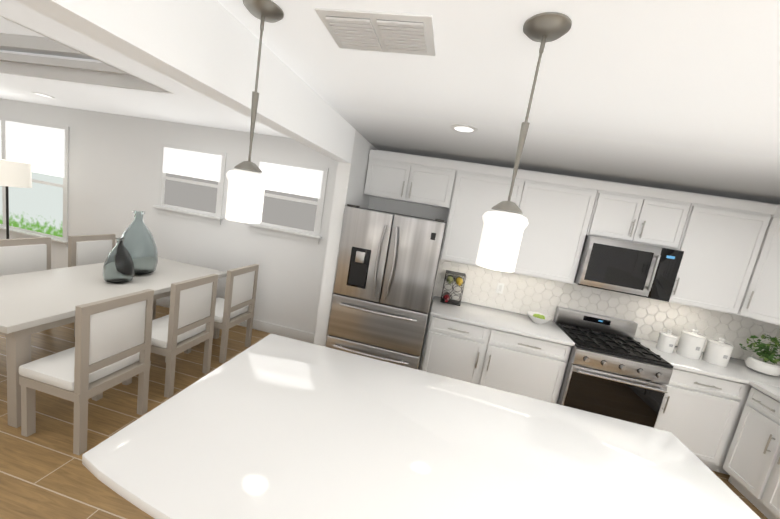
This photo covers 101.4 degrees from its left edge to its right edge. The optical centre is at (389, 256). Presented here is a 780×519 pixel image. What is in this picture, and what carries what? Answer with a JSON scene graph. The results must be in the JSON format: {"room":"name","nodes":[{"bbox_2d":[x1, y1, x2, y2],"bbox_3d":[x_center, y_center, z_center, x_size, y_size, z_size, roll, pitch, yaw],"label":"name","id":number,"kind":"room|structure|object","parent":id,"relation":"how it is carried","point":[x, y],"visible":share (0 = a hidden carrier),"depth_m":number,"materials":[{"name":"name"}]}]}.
{"room":"kitchen","nodes":[
{"label":"kitchen","id":0,"kind":"room"},
{"bbox_2d":[314,130,376,346],"bbox_3d":[-0.477,0.025,3.376,0.120,2.440,0.830,11,9,9],"label":"wall","id":1,"kind":"structure","parent":0,"point":[350,181],"depth_m":2.98,"materials":[{"name":"white paint"}]},
{"bbox_2d":[0,305,767,518],"bbox_3d":[-4.921,0.889,1.419,16.600,0.100,6.900,11,9,9],"label":"floor","id":2,"kind":"structure","parent":0,"point":[45,473],"depth_m":2.11,"materials":[{"name":"brown wood"}]},
{"bbox_2d":[0,159,31,238],"bbox_3d":[-4.856,-0.388,4.051,0.420,1.630,0.420,11,9,9],"label":"floor lamp","id":3,"kind":"object","parent":2,"relation":"on","point":[15,174],"visible":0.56,"depth_m":3.91,"materials":[{"name":"black"}]},
{"bbox_2d":[0,237,74,336],"bbox_3d":[-3.380,0.346,3.059,0.476,0.970,0.481,11,9,9],"label":"dining chair","id":4,"kind":"object","parent":2,"relation":"on","point":[21,255],"visible":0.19,"depth_m":3.06,"materials":[{"name":"white fabric"}]},
{"bbox_2d":[19,289,153,454],"bbox_3d":[-2.052,0.700,2.183,0.476,0.970,0.481,11,9,9],"label":"dining chair","id":5,"kind":"object","parent":2,"relation":"on","point":[111,348],"visible":1,"depth_m":2.04,"materials":[{"name":"white fabric"}]},
{"bbox_2d":[68,234,115,266],"bbox_3d":[-3.261,0.271,3.684,0.476,0.971,0.480,11,9,9],"label":"dining chair","id":6,"kind":"object","parent":2,"relation":"on","point":[88,249],"visible":0.25,"depth_m":3.60,"materials":[{"name":"white fabric"}]},
{"bbox_2d":[0,257,226,427],"bbox_3d":[-2.666,0.581,2.983,1.050,0.766,1.940,11,9,9],"label":"dining table","id":7,"kind":"object","parent":2,"relation":"on","point":[35,302],"visible":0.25,"depth_m":2.44,"materials":[{"name":"grey wood"}]},
{"bbox_2d":[102,238,133,283],"bbox_3d":[-2.449,0.034,2.885,0.222,0.400,0.222,11,9,9],"label":"glass vase","id":8,"kind":"object","parent":7,"relation":"on","point":[118,267],"visible":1,"depth_m":2.83,"materials":[{"name":"grey glass"}]},
{"bbox_2d":[121,210,157,275],"bbox_3d":[-2.521,-0.139,3.186,0.345,0.625,0.345,11,9,9],"label":"glass vase","id":9,"kind":"object","parent":7,"relation":"on","point":[139,244],"visible":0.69,"depth_m":3.11,"materials":[{"name":"grey glass"}]},
{"bbox_2d":[122,274,217,397],"bbox_3d":[-1.931,0.623,2.817,0.475,0.970,0.480,11,9,9],"label":"dining chair","id":10,"kind":"object","parent":2,"relation":"on","point":[186,323],"visible":0.88,"depth_m":2.69,"materials":[{"name":"beige wood"}]},
{"bbox_2d":[184,264,258,362],"bbox_3d":[-1.812,0.548,3.441,0.476,0.971,0.480,11,9,9],"label":"dining chair","id":11,"kind":"object","parent":2,"relation":"on","point":[235,306],"visible":0.9,"depth_m":3.33,"materials":[{"name":"beige wood"}]},
{"bbox_2d":[325,204,446,369],"bbox_3d":[-0.037,0.437,3.258,0.896,1.775,0.892,11,9,9],"label":"fridge","id":12,"kind":"object","parent":2,"relation":"on","point":[386,273],"visible":0.96,"depth_m":2.85,"materials":[{"name":"grey metal"}]},
{"bbox_2d":[82,334,760,518],"bbox_3d":[0.170,1.222,1.335,2.314,0.921,1.207,11,9,9],"label":"kitchen island","id":13,"kind":"object","parent":2,"relation":"on","point":[272,426],"visible":1,"depth_m":1.22,"materials":[{"name":"painted wood"},{"name":"white quartz"}]},
{"bbox_2d":[420,315,491,384],"bbox_3d":[0.647,1.007,3.387,0.560,0.886,0.618,11,9,9],"label":"base cabinet","id":14,"kind":"object","parent":2,"relation":"on","point":[454,349],"depth_m":3.07,"materials":[{"name":"white wood"}]},
{"bbox_2d":[430,296,574,345],"bbox_3d":[1.069,0.625,3.245,1.294,0.032,0.649,11,9,9],"label":"countertop","id":15,"kind":"structure","parent":14,"relation":"on","point":[517,323],"depth_m":3.11,"materials":[{"name":"white stone"}]},
{"bbox_2d":[440,270,465,305],"bbox_3d":[0.673,0.349,3.406,0.211,0.331,0.300,11,9,9],"label":"fruit basket","id":16,"kind":"object","parent":15,"relation":"on","point":[450,279],"visible":1,"depth_m":3.41,"materials":[{"name":"black metal"}]},
{"bbox_2d":[527,311,552,323],"bbox_3d":[1.524,0.636,3.268,0.250,0.086,0.250,11,9,9],"label":"fruit bowl","id":17,"kind":"object","parent":15,"relation":"on","point":[538,318],"visible":1,"depth_m":3.24,"materials":[{"name":"white ceramic"}]},
{"bbox_2d":[480,329,571,403],"bbox_3d":[1.271,1.126,3.282,0.728,0.886,0.618,11,9,9],"label":"base cabinet","id":18,"kind":"object","parent":2,"relation":"on","point":[532,367],"depth_m":2.96,"materials":[{"name":"white wood"}]},
{"bbox_2d":[553,306,672,427],"bbox_3d":[2.000,1.176,3.077,0.757,1.085,0.740,11,9,9],"label":"range","id":19,"kind":"object","parent":2,"relation":"on","point":[615,369],"visible":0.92,"depth_m":2.78,"materials":[{"name":"silver metal"}]},
{"bbox_2d":[655,368,747,470],"bbox_3d":[2.662,1.392,3.050,0.603,0.886,0.618,11,9,9],"label":"base cabinet","id":20,"kind":"object","parent":2,"relation":"on","point":[726,426],"depth_m":2.73,"materials":[{"name":"white wood"}]},
{"bbox_2d":[634,337,745,383],"bbox_3d":[2.706,0.938,2.969,0.548,0.032,0.653,11,9,9],"label":"countertop","id":21,"kind":"structure","parent":20,"relation":"on","point":[700,366],"depth_m":2.77,"materials":[{"name":"white stone"}]},
{"bbox_2d":[656,330,677,352],"bbox_3d":[2.629,0.796,3.026,0.133,0.202,0.133,11,9,9],"label":"canister","id":22,"kind":"object","parent":21,"relation":"on","point":[666,342],"visible":1,"depth_m":2.99,"materials":[{"name":"white ceramic"}]},
{"bbox_2d":[676,329,706,359],"bbox_3d":[2.809,0.803,2.972,0.175,0.262,0.175,11,9,9],"label":"canister","id":23,"kind":"object","parent":21,"relation":"on","point":[690,344],"visible":1,"depth_m":2.92,"materials":[{"name":"white ceramic"}]},
{"bbox_2d":[702,338,733,366],"bbox_3d":[2.989,0.857,2.904,0.171,0.238,0.171,11,9,9],"label":"canister","id":24,"kind":"object","parent":21,"relation":"on","point":[717,352],"visible":1,"depth_m":2.85,"materials":[{"name":"white ceramic"}]},
{"bbox_2d":[716,384,779,502],"bbox_3d":[3.162,1.563,2.472,0.618,0.886,0.355,11,9,9],"label":"base cabinet","id":25,"kind":"object","parent":2,"relation":"on","point":[748,454],"depth_m":2.54,"materials":[{"name":"white wood"}]},
{"bbox_2d":[752,439,779,518],"bbox_3d":[3.088,1.610,2.079,0.618,0.886,0.450,11,9,9],"label":"base cabinet","id":26,"kind":"object","parent":2,"relation":"on","point":[768,497],"depth_m":2.35,"materials":[{"name":"white wood"}]},
{"bbox_2d":[702,351,779,400],"bbox_3d":[2.900,1.305,0.775,0.674,0.032,4.949,11,9,9],"label":"countertop","id":27,"kind":"structure","parent":26,"relation":"on","point":[737,370],"depth_m":2.70,"materials":[{"name":"white stone"}]},
{"bbox_2d":[739,333,779,375],"bbox_3d":[3.381,0.868,2.843,0.401,0.360,0.352,11,9,9],"label":"potted plant","id":28,"kind":"object","parent":27,"relation":"on","point":[765,363],"visible":1,"depth_m":2.82,"materials":[{"name":"green plant"}]},
{"bbox_2d":[0,98,779,368],"bbox_3d":[-4.092,-0.966,4.441,16.540,2.890,0.140,11,9,9],"label":"wall","id":29,"kind":"structure","parent":0,"point":[114,167],"depth_m":4.12,"materials":[{"name":"white paint"}]},
{"bbox_2d":[0,117,68,247],"bbox_3d":[-5.575,-1.143,4.593,2.310,1.671,0.069,11,9,9],"label":"living room window","id":30,"kind":"structure","parent":29,"relation":"in","point":[39,208],"depth_m":4.50,"materials":[{"name":"white"}]},
{"bbox_2d":[152,143,226,224],"bbox_3d":[-2.542,-0.921,4.043,0.991,0.900,0.070,11,9,9],"label":"window","id":31,"kind":"structure","parent":29,"relation":"in","point":[191,183],"depth_m":4.06,"materials":[{"name":"white glass"}]},
{"bbox_2d":[156,297,314,343],"bbox_3d":[-5.236,0.216,4.721,9.470,0.130,0.015,11,9,9],"label":"baseboard","id":32,"kind":"structure","parent":29,"relation":"attached to","point":[292,333],"depth_m":4.07,"materials":[{"name":"white wood"}]},
{"bbox_2d":[245,157,328,243],"bbox_3d":[-1.239,-0.671,3.825,0.980,0.900,0.069,11,9,9],"label":"window","id":33,"kind":"structure","parent":29,"relation":"in","point":[294,200],"depth_m":3.83,"materials":[{"name":"white glass"}]},
{"bbox_2d":[364,150,459,209],"bbox_3d":[0.223,-0.812,3.397,0.900,0.456,0.328,11,9,9],"label":"upper cabinet","id":34,"kind":"object","parent":29,"relation":"attached to","point":[394,176],"depth_m":3.24,"materials":[{"name":"white wood"}]},
{"bbox_2d":[440,162,527,266],"bbox_3d":[0.936,-0.410,3.309,0.650,0.985,0.328,11,9,9],"label":"upper cabinet","id":35,"kind":"object","parent":29,"relation":"attached to","point":[479,188],"depth_m":3.15,"materials":[{"name":"white wood"}]},
{"bbox_2d":[511,171,603,283],"bbox_3d":[1.566,-0.289,3.204,0.650,0.985,0.328,11,9,9],"label":"upper cabinet","id":36,"kind":"object","parent":29,"relation":"attached to","point":[559,211],"depth_m":3.04,"materials":[{"name":"white wood"}]},
{"bbox_2d":[433,259,778,359],"bbox_3d":[2.126,0.526,3.361,3.297,0.468,0.009,11,9,9],"label":"backsplash","id":37,"kind":"structure","parent":29,"relation":"attached to","point":[650,317],"depth_m":3.33,"materials":[{"name":"white tile"}]},
{"bbox_2d":[496,283,503,293],"bbox_3d":[1.210,0.350,3.505,0.070,0.115,0.008,11,9,9],"label":"outlet","id":38,"kind":"object","parent":37,"relation":"attached to","point":[500,287],"visible":1,"depth_m":3.50,"materials":[{"name":"white plastic"}]},
{"bbox_2d":[588,181,699,249],"bbox_3d":[2.296,-0.393,3.053,0.765,0.501,0.328,11,9,9],"label":"upper cabinet","id":39,"kind":"object","parent":29,"relation":"attached to","point":[624,212],"depth_m":2.89,"materials":[{"name":"white wood"}]},
{"bbox_2d":[574,235,683,301],"bbox_3d":[2.205,0.089,3.061,0.760,0.468,0.459,11,9,9],"label":"microwave","id":40,"kind":"object","parent":39,"relation":"attached to","point":[638,269],"visible":1,"depth_m":2.88,"materials":[{"name":"silver metal"}]},
{"bbox_2d":[661,195,775,314],"bbox_3d":[2.925,-0.029,2.977,0.605,0.986,0.328,11,9,9],"label":"upper cabinet","id":41,"kind":"object","parent":29,"relation":"attached to","point":[730,260],"depth_m":2.82,"materials":[{"name":"white wood"}]},
{"bbox_2d":[740,214,779,325],"bbox_3d":[3.299,0.135,2.617,0.294,0.868,0.294,11,9,9],"label":"upper cabinet","id":42,"kind":"object","parent":29,"relation":"attached to","point":[762,300],"depth_m":2.72,"materials":[{"name":"white wood"}]},
{"bbox_2d":[776,205,779,213],"bbox_3d":[3.492,0.100,2.741,0.608,0.985,0.608,11,9,9],"label":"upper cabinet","id":43,"kind":"object","parent":29,"relation":"attached to","point":[777,206],"depth_m":2.69,"materials":[{"name":"white wood"}]},
{"bbox_2d":[0,0,779,203],"bbox_3d":[-4.514,-1.751,1.023,16.540,0.420,6.501,11,9,9],"label":"ceiling","id":44,"kind":"structure","parent":0,"point":[681,95],"depth_m":1.49,"materials":[{"name":"paint"}]},
{"bbox_2d":[32,92,54,97],"bbox_3d":[-3.931,-1.829,3.619,0.184,0.010,0.184,11,9,9],"label":"recessed light","id":45,"kind":"object","parent":44,"relation":"in","point":[41,94],"visible":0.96,"depth_m":3.59,"materials":[{"name":"white"}]},
{"bbox_2d":[0,15,167,90],"bbox_3d":[-2.073,-1.266,0.899,0.111,0.301,3.210,11,9,9],"label":"crown molding","id":46,"kind":"structure","parent":44,"relation":"attached to","point":[56,45],"depth_m":2.61,"materials":[{"name":"white wood"}]},
{"bbox_2d":[0,33,176,94],"bbox_3d":[-4.182,-1.925,2.932,5.101,0.301,0.110,11,9,9],"label":"crown molding","id":47,"kind":"structure","parent":44,"relation":"attached to","point":[103,73],"depth_m":2.71,"materials":[{"name":"white"}]},
{"bbox_2d":[15,0,355,162],"bbox_3d":[-0.907,-0.640,0.045,0.120,0.290,5.670,11,9,9],"label":"beam","id":48,"kind":"structure","parent":44,"relation":"attached to","point":[209,48],"depth_m":1.16,"materials":[{"name":"white paint"}]},
{"bbox_2d":[225,0,283,223],"bbox_3d":[-0.506,-0.506,1.179,0.148,0.758,0.148,11,9,9],"label":"pendant light","id":49,"kind":"object","parent":44,"relation":"hanging from","point":[247,183],"visible":1,"depth_m":1.16,"materials":[{"name":"white glass"}]},
{"bbox_2d":[314,8,435,55],"bbox_3d":[-0.038,-0.807,1.162,0.400,0.016,0.250,11,9,9],"label":"ceiling vent","id":50,"kind":"object","parent":44,"relation":"in","point":[404,33],"visible":1,"depth_m":1.12,"materials":[{"name":"white metal"}]},
{"bbox_2d":[451,124,477,132],"bbox_3d":[0.508,-0.876,2.192,0.184,0.010,0.184,11,9,9],"label":"recessed light","id":51,"kind":"object","parent":44,"relation":"in","point":[464,128],"visible":1,"depth_m":2.17,"materials":[{"name":"white"}]},
{"bbox_2d":[476,12,571,271],"bbox_3d":[0.415,-0.331,1.026,0.148,0.758,0.148,11,9,9],"label":"pendant light","id":52,"kind":"object","parent":44,"relation":"hanging from","point":[505,224],"visible":1,"depth_m":1.01,"materials":[{"name":"white glass"}]},
{"bbox_3d":[3.211,1.115,-0.101,0.140,2.540,6.500,11,9,9],"label":"wall","id":53,"kind":"structure","parent":0,"visible":0},
{"bbox_2d":[772,326,779,364],"bbox_3d":[3.323,1.084,0.998,0.009,0.469,4.301,11,9,9],"label":"backsplash","id":54,"kind":"structure","parent":53,"relation":"attached to","point":[777,336],"depth_m":3.05,"materials":[{"name":"white tile"}]}
]}

